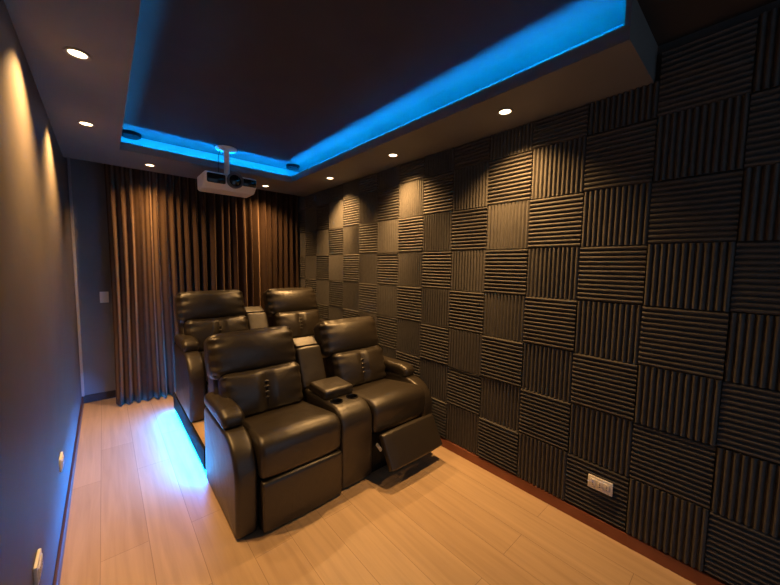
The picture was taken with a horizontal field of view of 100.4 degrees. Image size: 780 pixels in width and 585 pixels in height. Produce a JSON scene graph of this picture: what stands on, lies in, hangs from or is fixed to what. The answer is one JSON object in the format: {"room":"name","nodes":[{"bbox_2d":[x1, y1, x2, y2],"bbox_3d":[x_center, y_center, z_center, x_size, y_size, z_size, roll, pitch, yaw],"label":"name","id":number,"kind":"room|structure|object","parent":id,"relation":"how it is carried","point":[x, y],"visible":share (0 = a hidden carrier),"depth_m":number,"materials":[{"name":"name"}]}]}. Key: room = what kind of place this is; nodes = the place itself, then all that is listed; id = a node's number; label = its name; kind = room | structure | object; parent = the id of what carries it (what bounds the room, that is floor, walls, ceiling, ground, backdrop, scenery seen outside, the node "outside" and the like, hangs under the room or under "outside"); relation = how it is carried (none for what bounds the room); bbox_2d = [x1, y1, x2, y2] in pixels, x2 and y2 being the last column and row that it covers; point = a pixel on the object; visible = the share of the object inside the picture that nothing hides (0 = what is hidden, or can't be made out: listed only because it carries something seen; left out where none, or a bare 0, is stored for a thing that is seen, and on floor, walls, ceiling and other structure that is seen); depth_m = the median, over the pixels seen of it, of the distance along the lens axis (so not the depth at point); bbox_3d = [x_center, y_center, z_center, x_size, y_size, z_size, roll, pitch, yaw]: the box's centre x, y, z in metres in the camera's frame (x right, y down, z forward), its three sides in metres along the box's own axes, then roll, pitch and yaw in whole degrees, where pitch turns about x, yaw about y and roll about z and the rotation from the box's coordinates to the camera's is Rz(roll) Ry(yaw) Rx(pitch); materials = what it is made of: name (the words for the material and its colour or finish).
{"room":"home theater","nodes":[
{"label":"home theater","id":0,"kind":"room"},
{"bbox_2d":[0,0,81,584],"bbox_3d":[-1.262,0.088,1.034,0.100,2.520,5.800,-3,6,-41],"label":"wall","id":1,"kind":"structure","parent":0,"point":[40,381],"depth_m":1.28,"materials":[{"name":"paint"}]},
{"bbox_2d":[53,397,83,584],"bbox_3d":[-1.238,1.307,1.169,0.014,0.070,5.800,-3,6,-41],"label":"baseboard","id":2,"kind":"structure","parent":1,"relation":"attached to","point":[58,567],"depth_m":1.83,"materials":[{"name":"brown wood"}]},
{"bbox_2d":[67,158,84,396],"bbox_3d":[-3.120,-0.156,3.228,0.022,2.440,0.030,-3,6,-41],"label":"trim","id":3,"kind":"structure","parent":1,"relation":"attached to","point":[68,159],"depth_m":3.22,"materials":[{"name":"grey paint"}]},
{"bbox_2d":[70,158,115,394],"bbox_3d":[-2.323,-0.167,4.018,2.460,2.520,0.100,-3,6,-41],"label":"wall","id":4,"kind":"structure","parent":0,"point":[87,177],"depth_m":3.33,"materials":[{"name":"grey paint"}]},
{"bbox_2d":[60,394,696,584],"bbox_3d":[-0.396,1.345,1.916,2.460,0.100,6.000,-3,6,-41],"label":"floor","id":5,"kind":"structure","parent":0,"point":[145,509],"depth_m":1.78,"materials":[{"name":"brown wood"}]},
{"bbox_2d":[173,392,205,469],"bbox_3d":[-1.103,1.081,3.193,1.543,0.200,1.280,-3,6,-41],"label":"platform","id":6,"kind":"object","parent":5,"relation":"on","point":[195,431],"visible":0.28,"depth_m":2.50,"materials":[{"name":"brown wood"}]},
{"bbox_2d":[174,290,248,421],"bbox_3d":[-1.555,0.491,2.971,0.626,0.990,0.848,-3,6,-41],"label":"recliner","id":7,"kind":"object","parent":6,"relation":"on","point":[200,315],"visible":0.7,"depth_m":2.93,"materials":[{"name":"black leather"}]},
{"bbox_2d":[174,290,244,323],"bbox_3d":[-1.734,0.137,3.155,0.587,0.318,0.286,-3,6,-41],"label":"cushion","id":8,"kind":"object","parent":7,"relation":"on","point":[218,305],"depth_m":3.03,"materials":[{"name":"black leather"}]},
{"bbox_2d":[183,315,248,350],"bbox_3d":[-1.641,0.393,3.102,0.542,0.317,0.241,-3,6,-41],"label":"lumbar cushion","id":9,"kind":"object","parent":7,"relation":"on","point":[200,328],"depth_m":2.99,"materials":[{"name":"black leather"}]},
{"bbox_2d":[244,306,268,328],"bbox_3d":[-1.213,0.569,3.250,0.262,0.796,0.749,-3,6,-41],"label":"console","id":10,"kind":"object","parent":6,"relation":"on","point":[256,316],"visible":0.22,"depth_m":3.37,"materials":[{"name":"black leather"}]},
{"bbox_2d":[263,287,328,338],"bbox_3d":[-0.902,0.456,3.544,0.691,0.989,0.848,-3,6,-41],"label":"recliner","id":11,"kind":"object","parent":6,"relation":"on","point":[294,308],"visible":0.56,"depth_m":3.56,"materials":[{"name":"black leather"}]},
{"bbox_2d":[263,287,316,316],"bbox_3d":[-1.124,0.103,3.691,0.580,0.316,0.286,-3,6,-41],"label":"cushion","id":12,"kind":"object","parent":11,"relation":"on","point":[278,302],"depth_m":3.55,"materials":[{"name":"black leather"}]},
{"bbox_2d":[272,309,319,337],"bbox_3d":[-1.033,0.360,3.636,0.521,0.317,0.241,-3,6,-41],"label":"lumbar cushion","id":13,"kind":"object","parent":11,"relation":"on","point":[302,322],"depth_m":3.55,"materials":[{"name":"black leather"}]},
{"bbox_2d":[204,326,341,538],"bbox_3d":[-0.799,0.771,2.127,0.626,0.990,0.848,-3,6,-41],"label":"recliner","id":14,"kind":"object","parent":5,"relation":"on","point":[273,456],"visible":1,"depth_m":1.94,"materials":[{"name":"black leather"}]},
{"bbox_2d":[204,326,295,379],"bbox_3d":[-0.978,0.417,2.311,0.587,0.318,0.286,-3,6,-41],"label":"cushion","id":15,"kind":"object","parent":14,"relation":"on","point":[228,355],"depth_m":2.18,"materials":[{"name":"black leather"}]},
{"bbox_2d":[217,361,302,416],"bbox_3d":[-0.884,0.673,2.258,0.542,0.317,0.241,-3,6,-41],"label":"lumbar cushion","id":16,"kind":"object","parent":14,"relation":"on","point":[266,388],"depth_m":2.18,"materials":[{"name":"black leather"}]},
{"bbox_2d":[293,336,371,488],"bbox_3d":[-0.457,0.815,2.403,0.262,0.866,0.749,-3,6,-41],"label":"console","id":17,"kind":"object","parent":5,"relation":"on","point":[335,395],"visible":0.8,"depth_m":2.21,"materials":[{"name":"black leather"}]},
{"bbox_2d":[313,316,441,472],"bbox_3d":[-0.093,0.742,2.641,0.691,0.989,1.023,-3,6,-41],"label":"recliner","id":18,"kind":"object","parent":5,"relation":"on","point":[404,428],"visible":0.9,"depth_m":2.58,"materials":[{"name":"black leather"}]},
{"bbox_2d":[313,316,378,357],"bbox_3d":[-0.373,0.383,2.852,0.580,0.316,0.288,-3,6,-41],"label":"cushion","id":19,"kind":"object","parent":18,"relation":"on","point":[336,338],"depth_m":2.70,"materials":[{"name":"black leather"}]},
{"bbox_2d":[327,345,385,386],"bbox_3d":[-0.278,0.640,2.793,0.521,0.317,0.244,-3,6,-41],"label":"lumbar cushion","id":20,"kind":"object","parent":18,"relation":"on","point":[359,366],"depth_m":2.69,"materials":[{"name":"black leather"}]},
{"bbox_2d":[122,0,776,171],"bbox_3d":[-0.356,-1.266,1.707,2.460,0.100,6.000,-3,6,-41],"label":"ceiling","id":21,"kind":"structure","parent":0,"point":[303,83],"depth_m":1.68,"materials":[{"name":"paint"}]},
{"bbox_2d":[104,164,298,405],"bbox_3d":[-1.982,-0.132,3.798,1.960,2.484,0.136,-3,6,-40],"label":"curtain","id":22,"kind":"object","parent":21,"relation":"hanging from","point":[168,237],"visible":0.59,"depth_m":3.48,"materials":[{"name":"brown fabric"}]},
{"bbox_2d":[197,145,256,197],"bbox_3d":[-1.511,-1.136,3.024,0.444,0.404,0.342,-3,6,-41],"label":"projector","id":23,"kind":"object","parent":21,"relation":"hanging from","point":[231,184],"visible":1,"depth_m":2.96,"materials":[{"name":"white plastic"}]},
{"bbox_2d":[4,0,657,196],"bbox_3d":[-0.764,-1.172,2.178,2.260,0.175,3.630,-3,6,-41],"label":"ceiling","id":24,"kind":"structure","parent":21,"relation":"attached to","point":[621,59],"depth_m":1.73,"materials":[{"name":"paint"}]},
{"bbox_2d":[298,0,779,566],"bbox_3d":[0.510,-0.009,2.589,0.100,2.520,5.800,-3,6,-41],"label":"wall","id":25,"kind":"structure","parent":0,"point":[756,12],"depth_m":1.42,"materials":[{"name":"paint"}]},
{"bbox_2d":[343,254,358,281],"bbox_3d":[-0.415,-0.264,3.521,0.034,0.298,0.298,-3,6,-41],"label":"acoustic panel","id":26,"kind":"object","parent":25,"relation":"attached to","point":[351,261],"visible":1,"depth_m":3.51,"materials":[{"name":"grey plastic"}]},
{"bbox_2d":[343,225,359,253],"bbox_3d":[-0.409,-0.565,3.499,0.034,0.298,0.298,-3,6,-41],"label":"acoustic panel","id":27,"kind":"object","parent":25,"relation":"attached to","point":[351,233],"visible":0.99,"depth_m":3.48,"materials":[{"name":"grey plastic"}]},
{"bbox_2d":[343,196,359,226],"bbox_3d":[-0.408,-0.862,3.471,0.034,0.298,0.298,-3,6,-41],"label":"acoustic panel","id":28,"kind":"object","parent":25,"relation":"attached to","point":[351,205],"visible":0.98,"depth_m":3.46,"materials":[{"name":"grey plastic"}]},
{"bbox_2d":[343,281,360,310],"bbox_3d":[-0.418,0.033,3.546,0.034,0.298,0.298,-3,6,-41],"label":"acoustic panel","id":29,"kind":"object","parent":25,"relation":"attached to","point":[351,294],"visible":0.99,"depth_m":3.53,"materials":[{"name":"grey plastic"}]},
{"bbox_2d":[359,283,376,313],"bbox_3d":[-0.220,0.055,3.322,0.034,0.298,0.298,-3,6,-41],"label":"acoustic panel","id":30,"kind":"object","parent":25,"relation":"attached to","point":[368,291],"visible":0.98,"depth_m":3.31,"materials":[{"name":"grey plastic"}]},
{"bbox_2d":[359,222,377,253],"bbox_3d":[-0.212,-0.544,3.273,0.034,0.298,0.298,-3,6,-41],"label":"acoustic panel","id":31,"kind":"object","parent":25,"relation":"attached to","point":[368,232],"visible":1,"depth_m":3.26,"materials":[{"name":"grey plastic"}]},
{"bbox_2d":[359,190,377,224],"bbox_3d":[-0.210,-0.842,3.247,0.034,0.298,0.298,-3,6,-41],"label":"acoustic panel","id":32,"kind":"object","parent":25,"relation":"attached to","point":[368,203],"visible":0.99,"depth_m":3.23,"materials":[{"name":"grey plastic"}]},
{"bbox_2d":[359,253,379,283],"bbox_3d":[-0.215,-0.244,3.299,0.034,0.298,0.298,-3,6,-41],"label":"acoustic panel","id":33,"kind":"object","parent":25,"relation":"attached to","point":[368,263],"visible":0.98,"depth_m":3.28,"materials":[{"name":"grey plastic"}]},
{"bbox_2d":[376,314,396,349],"bbox_3d":[-0.026,0.376,3.122,0.034,0.298,0.298,-3,6,-41],"label":"acoustic panel","id":34,"kind":"object","parent":25,"relation":"attached to","point":[386,328],"visible":0.84,"depth_m":3.10,"materials":[{"name":"grey fabric"}]},
{"bbox_2d":[377,284,397,317],"bbox_3d":[-0.023,0.076,3.097,0.034,0.298,0.298,-3,6,-41],"label":"acoustic panel","id":35,"kind":"object","parent":25,"relation":"attached to","point":[387,296],"visible":0.98,"depth_m":3.08,"materials":[{"name":"grey plastic"}]},
{"bbox_2d":[377,253,397,285],"bbox_3d":[-0.018,-0.222,3.074,0.034,0.298,0.298,-3,6,-41],"label":"acoustic panel","id":36,"kind":"object","parent":25,"relation":"attached to","point":[387,273],"visible":1,"depth_m":3.06,"materials":[{"name":"grey plastic"}]},
{"bbox_2d":[377,219,398,252],"bbox_3d":[-0.016,-0.521,3.047,0.034,0.298,0.298,-3,6,-41],"label":"acoustic panel","id":37,"kind":"object","parent":25,"relation":"attached to","point":[387,235],"visible":1,"depth_m":3.03,"materials":[{"name":"grey plastic"}]},
{"bbox_2d":[377,185,399,221],"bbox_3d":[-0.012,-0.822,3.022,0.034,0.298,0.298,-3,6,-41],"label":"acoustic panel","id":38,"kind":"object","parent":25,"relation":"attached to","point":[388,198],"visible":0.98,"depth_m":3.01,"materials":[{"name":"grey plastic"}]},
{"bbox_2d":[378,166,399,189],"bbox_3d":[-0.006,-1.053,3.006,0.034,0.164,0.298,-3,6,-41],"label":"acoustic panel","id":39,"kind":"object","parent":25,"relation":"attached to","point":[388,178],"visible":0.99,"depth_m":3.00,"materials":[{"name":"grey plastic"}]},
{"bbox_2d":[397,318,420,356],"bbox_3d":[0.169,0.396,2.896,0.034,0.298,0.298,-3,6,-41],"label":"acoustic panel","id":40,"kind":"object","parent":25,"relation":"attached to","point":[408,331],"visible":0.99,"depth_m":2.88,"materials":[{"name":"grey fabric"}]},
{"bbox_2d":[397,286,422,321],"bbox_3d":[0.174,0.096,2.871,0.034,0.298,0.298,-3,6,-41],"label":"acoustic panel","id":41,"kind":"object","parent":25,"relation":"attached to","point":[409,298],"visible":0.99,"depth_m":2.85,"materials":[{"name":"grey plastic"}]},
{"bbox_2d":[398,252,422,286],"bbox_3d":[0.179,-0.201,2.848,0.034,0.298,0.298,-3,6,-41],"label":"acoustic panel","id":42,"kind":"object","parent":25,"relation":"attached to","point":[410,266],"visible":1,"depth_m":2.83,"materials":[{"name":"grey plastic"}]},
{"bbox_2d":[398,216,423,252],"bbox_3d":[0.182,-0.500,2.823,0.034,0.298,0.298,-3,6,-41],"label":"acoustic panel","id":43,"kind":"object","parent":25,"relation":"attached to","point":[410,231],"visible":0.99,"depth_m":2.81,"materials":[{"name":"grey plastic"}]},
{"bbox_2d":[399,178,424,218],"bbox_3d":[0.189,-0.801,2.801,0.034,0.298,0.298,-3,6,-41],"label":"acoustic panel","id":44,"kind":"object","parent":25,"relation":"attached to","point":[411,198],"visible":0.98,"depth_m":2.78,"materials":[{"name":"grey plastic"}]},
{"bbox_2d":[399,158,424,183],"bbox_3d":[0.192,-1.032,2.781,0.034,0.164,0.298,-3,6,-41],"label":"acoustic panel","id":45,"kind":"object","parent":25,"relation":"attached to","point":[415,170],"visible":0.98,"depth_m":2.77,"materials":[{"name":"grey plastic"}]},
{"bbox_2d":[420,357,448,401],"bbox_3d":[0.365,0.717,2.697,0.034,0.298,0.298,-3,6,-41],"label":"acoustic panel","id":46,"kind":"object","parent":25,"relation":"attached to","point":[434,374],"visible":0.84,"depth_m":2.67,"materials":[{"name":"grey plastic"}]},
{"bbox_2d":[420,323,448,364],"bbox_3d":[0.367,0.419,2.671,0.034,0.298,0.298,-3,6,-41],"label":"acoustic panel","id":47,"kind":"object","parent":25,"relation":"attached to","point":[434,339],"visible":0.98,"depth_m":2.65,"materials":[{"name":"grey fabric"}]},
{"bbox_2d":[421,288,450,327],"bbox_3d":[0.372,0.118,2.647,0.034,0.298,0.298,-3,6,-41],"label":"acoustic panel","id":48,"kind":"object","parent":25,"relation":"attached to","point":[435,302],"visible":0.99,"depth_m":2.63,"materials":[{"name":"grey plastic"}]},
{"bbox_2d":[422,251,451,289],"bbox_3d":[0.379,-0.181,2.625,0.034,0.298,0.298,-3,6,-41],"label":"acoustic panel","id":49,"kind":"object","parent":25,"relation":"attached to","point":[436,267],"visible":1,"depth_m":2.61,"materials":[{"name":"grey plastic"}]},
{"bbox_2d":[423,211,452,251],"bbox_3d":[0.382,-0.480,2.600,0.034,0.298,0.298,-3,6,-41],"label":"acoustic panel","id":50,"kind":"object","parent":25,"relation":"attached to","point":[437,230],"visible":1,"depth_m":2.58,"materials":[{"name":"grey plastic"}]},
{"bbox_2d":[423,171,453,214],"bbox_3d":[0.387,-0.779,2.576,0.034,0.298,0.298,-3,6,-41],"label":"acoustic panel","id":51,"kind":"object","parent":25,"relation":"attached to","point":[439,189],"visible":0.99,"depth_m":2.56,"materials":[{"name":"grey plastic"}]},
{"bbox_2d":[431,396,447,437],"bbox_3d":[0.358,1.016,2.719,0.034,0.298,0.298,-3,6,-41],"label":"acoustic panel","id":52,"kind":"object","parent":25,"relation":"attached to","point":[439,407],"visible":0.41,"depth_m":2.64,"materials":[{"name":"grey plastic"}]},
{"bbox_2d":[446,402,479,454],"bbox_3d":[0.559,1.036,2.497,0.034,0.298,0.298,-3,6,-41],"label":"acoustic panel","id":53,"kind":"object","parent":25,"relation":"attached to","point":[462,424],"visible":0.98,"depth_m":2.48,"materials":[{"name":"grey plastic"}]},
{"bbox_2d":[447,366,481,414],"bbox_3d":[0.563,0.737,2.473,0.034,0.298,0.298,-3,6,-41],"label":"acoustic panel","id":54,"kind":"object","parent":25,"relation":"attached to","point":[464,387],"visible":0.98,"depth_m":2.46,"materials":[{"name":"grey plastic"}]},
{"bbox_2d":[448,328,482,375],"bbox_3d":[0.564,0.439,2.445,0.034,0.298,0.298,-3,6,-41],"label":"acoustic panel","id":55,"kind":"object","parent":25,"relation":"attached to","point":[465,347],"visible":0.99,"depth_m":2.43,"materials":[{"name":"grey fabric"}]},
{"bbox_2d":[449,290,484,333],"bbox_3d":[0.571,0.139,2.423,0.034,0.298,0.298,-3,6,-41],"label":"acoustic panel","id":56,"kind":"object","parent":25,"relation":"attached to","point":[466,310],"visible":1,"depth_m":2.40,"materials":[{"name":"grey plastic"}]},
{"bbox_2d":[451,250,486,291],"bbox_3d":[0.576,-0.159,2.400,0.034,0.298,0.298,-3,6,-41],"label":"acoustic panel","id":57,"kind":"object","parent":25,"relation":"attached to","point":[468,267],"visible":1,"depth_m":2.38,"materials":[{"name":"grey plastic"}]},
{"bbox_2d":[451,207,487,250],"bbox_3d":[0.580,-0.458,2.376,0.034,0.298,0.298,-3,6,-41],"label":"acoustic panel","id":58,"kind":"object","parent":25,"relation":"attached to","point":[469,229],"visible":0.99,"depth_m":2.36,"materials":[{"name":"grey plastic"}]},
{"bbox_2d":[453,162,489,210],"bbox_3d":[0.584,-0.757,2.351,0.034,0.298,0.298,-3,6,-41],"label":"acoustic panel","id":59,"kind":"object","parent":25,"relation":"attached to","point":[471,183],"visible":0.98,"depth_m":2.33,"materials":[{"name":"grey plastic"}]},
{"bbox_2d":[454,137,490,169],"bbox_3d":[0.588,-0.990,2.333,0.034,0.164,0.298,-3,6,-41],"label":"acoustic panel","id":60,"kind":"object","parent":25,"relation":"attached to","point":[477,152],"visible":0.98,"depth_m":2.31,"materials":[{"name":"grey plastic"}]},
{"bbox_2d":[477,417,519,474],"bbox_3d":[0.753,1.058,2.270,0.034,0.298,0.298,-3,6,-41],"label":"acoustic panel","id":61,"kind":"object","parent":25,"relation":"attached to","point":[498,444],"visible":0.99,"depth_m":2.25,"materials":[{"name":"grey plastic"}]},
{"bbox_2d":[480,376,521,431],"bbox_3d":[0.761,0.758,2.249,0.034,0.298,0.298,-3,6,-41],"label":"acoustic panel","id":62,"kind":"object","parent":25,"relation":"attached to","point":[500,401],"visible":0.98,"depth_m":2.23,"materials":[{"name":"grey plastic"}]},
{"bbox_2d":[481,335,523,386],"bbox_3d":[0.763,0.460,2.222,0.034,0.298,0.298,-3,6,-41],"label":"acoustic panel","id":63,"kind":"object","parent":25,"relation":"attached to","point":[502,359],"visible":0.98,"depth_m":2.20,"materials":[{"name":"grey plastic"}]},
{"bbox_2d":[483,293,525,341],"bbox_3d":[0.770,0.160,2.200,0.034,0.298,0.298,-3,6,-41],"label":"acoustic panel","id":64,"kind":"object","parent":25,"relation":"attached to","point":[504,314],"visible":0.98,"depth_m":2.18,"materials":[{"name":"grey plastic"}]},
{"bbox_2d":[484,249,528,295],"bbox_3d":[0.774,-0.138,2.176,0.034,0.298,0.298,-3,6,-41],"label":"acoustic panel","id":65,"kind":"object","parent":25,"relation":"attached to","point":[506,272],"visible":1,"depth_m":2.16,"materials":[{"name":"grey plastic"}]},
{"bbox_2d":[487,200,530,249],"bbox_3d":[0.778,-0.438,2.151,0.034,0.298,0.298,-3,6,-41],"label":"acoustic panel","id":66,"kind":"object","parent":25,"relation":"attached to","point":[508,224],"visible":0.99,"depth_m":2.13,"materials":[{"name":"grey plastic"}]},
{"bbox_2d":[487,151,533,205],"bbox_3d":[0.784,-0.736,2.128,0.034,0.298,0.298,-3,6,-41],"label":"acoustic panel","id":67,"kind":"object","parent":25,"relation":"attached to","point":[510,179],"visible":0.98,"depth_m":2.11,"materials":[{"name":"grey plastic"}]},
{"bbox_2d":[490,122,533,160],"bbox_3d":[0.787,-0.969,2.109,0.034,0.164,0.298,-3,6,-41],"label":"acoustic panel","id":68,"kind":"object","parent":25,"relation":"attached to","point":[519,140],"visible":1,"depth_m":2.09,"materials":[{"name":"grey plastic"}]},
{"bbox_2d":[517,432,568,499],"bbox_3d":[0.951,1.079,2.045,0.034,0.298,0.298,-3,6,-41],"label":"acoustic panel","id":69,"kind":"object","parent":25,"relation":"attached to","point":[542,464],"visible":0.99,"depth_m":2.03,"materials":[{"name":"grey plastic"}]},
{"bbox_2d":[519,388,571,450],"bbox_3d":[0.958,0.779,2.023,0.034,0.298,0.298,-3,6,-41],"label":"acoustic panel","id":70,"kind":"object","parent":25,"relation":"attached to","point":[545,418],"visible":0.98,"depth_m":2.00,"materials":[{"name":"grey plastic"}]},
{"bbox_2d":[522,342,574,401],"bbox_3d":[0.963,0.481,2.000,0.034,0.298,0.298,-3,6,-41],"label":"acoustic panel","id":71,"kind":"object","parent":25,"relation":"attached to","point":[547,370],"visible":0.99,"depth_m":1.98,"materials":[{"name":"grey plastic"}]},
{"bbox_2d":[523,296,577,350],"bbox_3d":[0.966,0.181,1.974,0.034,0.298,0.298,-3,6,-41],"label":"acoustic panel","id":72,"kind":"object","parent":25,"relation":"attached to","point":[550,322],"visible":0.99,"depth_m":1.95,"materials":[{"name":"grey fabric"}]},
{"bbox_2d":[526,247,580,299],"bbox_3d":[0.971,-0.117,1.951,0.034,0.298,0.298,-3,6,-41],"label":"acoustic panel","id":73,"kind":"object","parent":25,"relation":"attached to","point":[552,272],"visible":0.99,"depth_m":1.93,"materials":[{"name":"grey plastic"}]},
{"bbox_2d":[528,193,583,247],"bbox_3d":[0.977,-0.417,1.928,0.034,0.298,0.298,-3,6,-41],"label":"acoustic panel","id":74,"kind":"object","parent":25,"relation":"attached to","point":[555,222],"visible":0.99,"depth_m":1.91,"materials":[{"name":"grey plastic"}]},
{"bbox_2d":[531,136,587,199],"bbox_3d":[0.982,-0.716,1.904,0.034,0.298,0.298,-3,6,-41],"label":"acoustic panel","id":75,"kind":"object","parent":25,"relation":"attached to","point":[559,169],"visible":0.99,"depth_m":1.89,"materials":[{"name":"grey plastic"}]},
{"bbox_2d":[532,105,589,149],"bbox_3d":[0.982,-0.948,1.883,0.034,0.164,0.298,-3,6,-41],"label":"acoustic panel","id":76,"kind":"object","parent":25,"relation":"attached to","point":[573,124],"visible":0.98,"depth_m":1.86,"materials":[{"name":"grey plastic"}]},
{"bbox_2d":[440,436,729,584],"bbox_3d":[0.441,1.215,2.643,0.035,0.070,5.800,-3,6,-41],"label":"baseboard","id":77,"kind":"structure","parent":25,"relation":"attached to","point":[679,567],"depth_m":1.81,"materials":[{"name":"brown wood"}]},
{"bbox_2d":[565,452,629,529],"bbox_3d":[1.152,1.099,1.823,0.034,0.298,0.298,-3,6,-41],"label":"acoustic panel","id":78,"kind":"object","parent":25,"relation":"attached to","point":[613,509],"visible":0.96,"depth_m":1.81,"materials":[{"name":"grey plastic"}]},
{"bbox_2d":[569,402,633,475],"bbox_3d":[1.156,0.800,1.799,0.034,0.298,0.298,-3,6,-41],"label":"acoustic panel","id":79,"kind":"object","parent":25,"relation":"attached to","point":[600,437],"visible":0.99,"depth_m":1.78,"materials":[{"name":"grey plastic"}]},
{"bbox_2d":[571,352,638,420],"bbox_3d":[1.159,0.501,1.774,0.034,0.298,0.298,-3,6,-41],"label":"acoustic panel","id":80,"kind":"object","parent":25,"relation":"attached to","point":[603,384],"visible":0.99,"depth_m":1.75,"materials":[{"name":"grey plastic"}]},
{"bbox_2d":[575,300,643,363],"bbox_3d":[1.165,0.203,1.751,0.034,0.298,0.298,-3,6,-41],"label":"acoustic panel","id":81,"kind":"object","parent":25,"relation":"attached to","point":[607,330],"visible":1,"depth_m":1.73,"materials":[{"name":"grey fabric"}]},
{"bbox_2d":[577,245,647,304],"bbox_3d":[1.170,-0.097,1.727,0.034,0.298,0.298,-3,6,-41],"label":"acoustic panel","id":82,"kind":"object","parent":25,"relation":"attached to","point":[617,274],"visible":0.98,"depth_m":1.71,"materials":[{"name":"grey plastic"}]},
{"bbox_2d":[581,183,652,246],"bbox_3d":[1.175,-0.395,1.703,0.034,0.298,0.298,-3,6,-41],"label":"acoustic panel","id":83,"kind":"object","parent":25,"relation":"attached to","point":[619,216],"visible":0.99,"depth_m":1.68,"materials":[{"name":"grey plastic"}]},
{"bbox_2d":[584,119,657,191],"bbox_3d":[1.179,-0.694,1.679,0.034,0.298,0.298,-3,6,-41],"label":"acoustic panel","id":84,"kind":"object","parent":25,"relation":"attached to","point":[624,156],"visible":0.98,"depth_m":1.66,"materials":[{"name":"grey plastic"}]},
{"bbox_2d":[588,81,660,135],"bbox_3d":[1.182,-0.927,1.660,0.034,0.164,0.298,-3,6,-41],"label":"acoustic panel","id":85,"kind":"object","parent":25,"relation":"attached to","point":[639,105],"visible":0.99,"depth_m":1.64,"materials":[{"name":"grey plastic"}]},
{"bbox_2d":[626,477,709,570],"bbox_3d":[1.347,1.121,1.596,0.034,0.298,0.298,-3,6,-41],"label":"acoustic panel","id":86,"kind":"object","parent":25,"relation":"attached to","point":[676,525],"visible":1,"depth_m":1.58,"materials":[{"name":"grey plastic"}]},
{"bbox_2d":[629,421,715,508],"bbox_3d":[1.355,0.823,1.575,0.034,0.298,0.298,-3,6,-41],"label":"acoustic panel","id":87,"kind":"object","parent":25,"relation":"attached to","point":[683,467],"visible":0.99,"depth_m":1.55,"materials":[{"name":"grey plastic"}]},
{"bbox_2d":[634,364,722,445],"bbox_3d":[1.356,0.522,1.548,0.034,0.298,0.298,-3,6,-41],"label":"acoustic panel","id":88,"kind":"object","parent":25,"relation":"attached to","point":[687,405],"visible":0.99,"depth_m":1.53,"materials":[{"name":"grey plastic"}]},
{"bbox_2d":[638,305,728,379],"bbox_3d":[1.360,0.224,1.524,0.034,0.298,0.298,-3,6,-41],"label":"acoustic panel","id":89,"kind":"object","parent":25,"relation":"attached to","point":[691,341],"visible":1,"depth_m":1.50,"materials":[{"name":"grey fabric"}]},
{"bbox_2d":[643,242,735,311],"bbox_3d":[1.365,-0.076,1.500,0.034,0.298,0.298,-3,6,-41],"label":"acoustic panel","id":90,"kind":"object","parent":25,"relation":"attached to","point":[699,276],"visible":1,"depth_m":1.48,"materials":[{"name":"grey plastic"}]},
{"bbox_2d":[648,170,743,243],"bbox_3d":[1.373,-0.375,1.479,0.034,0.298,0.298,-3,6,-41],"label":"acoustic panel","id":91,"kind":"object","parent":25,"relation":"attached to","point":[703,208],"visible":1,"depth_m":1.46,"materials":[{"name":"grey plastic"}]},
{"bbox_2d":[653,93,750,181],"bbox_3d":[1.375,-0.674,1.452,0.034,0.298,0.298,-3,6,-41],"label":"acoustic panel","id":92,"kind":"object","parent":25,"relation":"attached to","point":[706,139],"visible":1,"depth_m":1.43,"materials":[{"name":"grey plastic"}]},
{"bbox_2d":[658,16,758,116],"bbox_3d":[1.381,-0.972,1.430,0.034,0.298,0.298,-3,6,-41],"label":"acoustic panel","id":93,"kind":"object","parent":25,"relation":"attached to","point":[717,66],"visible":0.98,"depth_m":1.41,"materials":[{"name":"grey plastic"}]},
{"bbox_2d":[704,509,779,584],"bbox_3d":[1.548,1.142,1.374,0.034,0.298,0.298,-3,6,-41],"label":"acoustic panel","id":94,"kind":"object","parent":25,"relation":"attached to","point":[737,553],"visible":1,"depth_m":1.40,"materials":[{"name":"grey plastic"}]},
{"bbox_2d":[711,446,779,537],"bbox_3d":[1.552,0.843,1.350,0.034,0.298,0.298,-3,6,-41],"label":"acoustic panel","id":95,"kind":"object","parent":25,"relation":"attached to","point":[746,488],"visible":0.99,"depth_m":1.38,"materials":[{"name":"grey plastic"}]},
{"bbox_2d":[717,380,779,463],"bbox_3d":[1.558,0.543,1.327,0.034,0.298,0.298,-3,6,-41],"label":"acoustic panel","id":96,"kind":"object","parent":25,"relation":"attached to","point":[749,418],"visible":1,"depth_m":1.36,"materials":[{"name":"grey plastic"}]},
{"bbox_2d":[723,312,779,390],"bbox_3d":[1.562,0.244,1.302,0.034,0.298,0.298,-3,6,-41],"label":"acoustic panel","id":97,"kind":"object","parent":25,"relation":"attached to","point":[753,341],"visible":1,"depth_m":1.35,"materials":[{"name":"grey fabric"}]},
{"bbox_2d":[730,241,779,314],"bbox_3d":[1.567,-0.055,1.279,0.034,0.298,0.298,-3,6,-41],"label":"acoustic panel","id":98,"kind":"object","parent":25,"relation":"attached to","point":[756,279],"visible":1,"depth_m":1.33,"materials":[{"name":"grey plastic"}]},
{"bbox_2d":[737,163,779,241],"bbox_3d":[1.569,-0.354,1.253,0.034,0.298,0.298,-3,6,-41],"label":"acoustic panel","id":99,"kind":"object","parent":25,"relation":"attached to","point":[759,220],"visible":1,"depth_m":1.31,"materials":[{"name":"grey plastic"}]},
{"bbox_2d":[744,86,779,168],"bbox_3d":[1.573,-0.653,1.228,0.034,0.298,0.298,-3,6,-41],"label":"acoustic panel","id":100,"kind":"object","parent":25,"relation":"attached to","point":[763,137],"visible":1,"depth_m":1.30,"materials":[{"name":"grey plastic"}]},
{"bbox_2d":[752,8,779,92],"bbox_3d":[1.579,-0.951,1.205,0.034,0.298,0.298,-3,6,-41],"label":"acoustic panel","id":101,"kind":"object","parent":25,"relation":"attached to","point":[767,60],"visible":0.98,"depth_m":1.28,"materials":[{"name":"grey plastic"}]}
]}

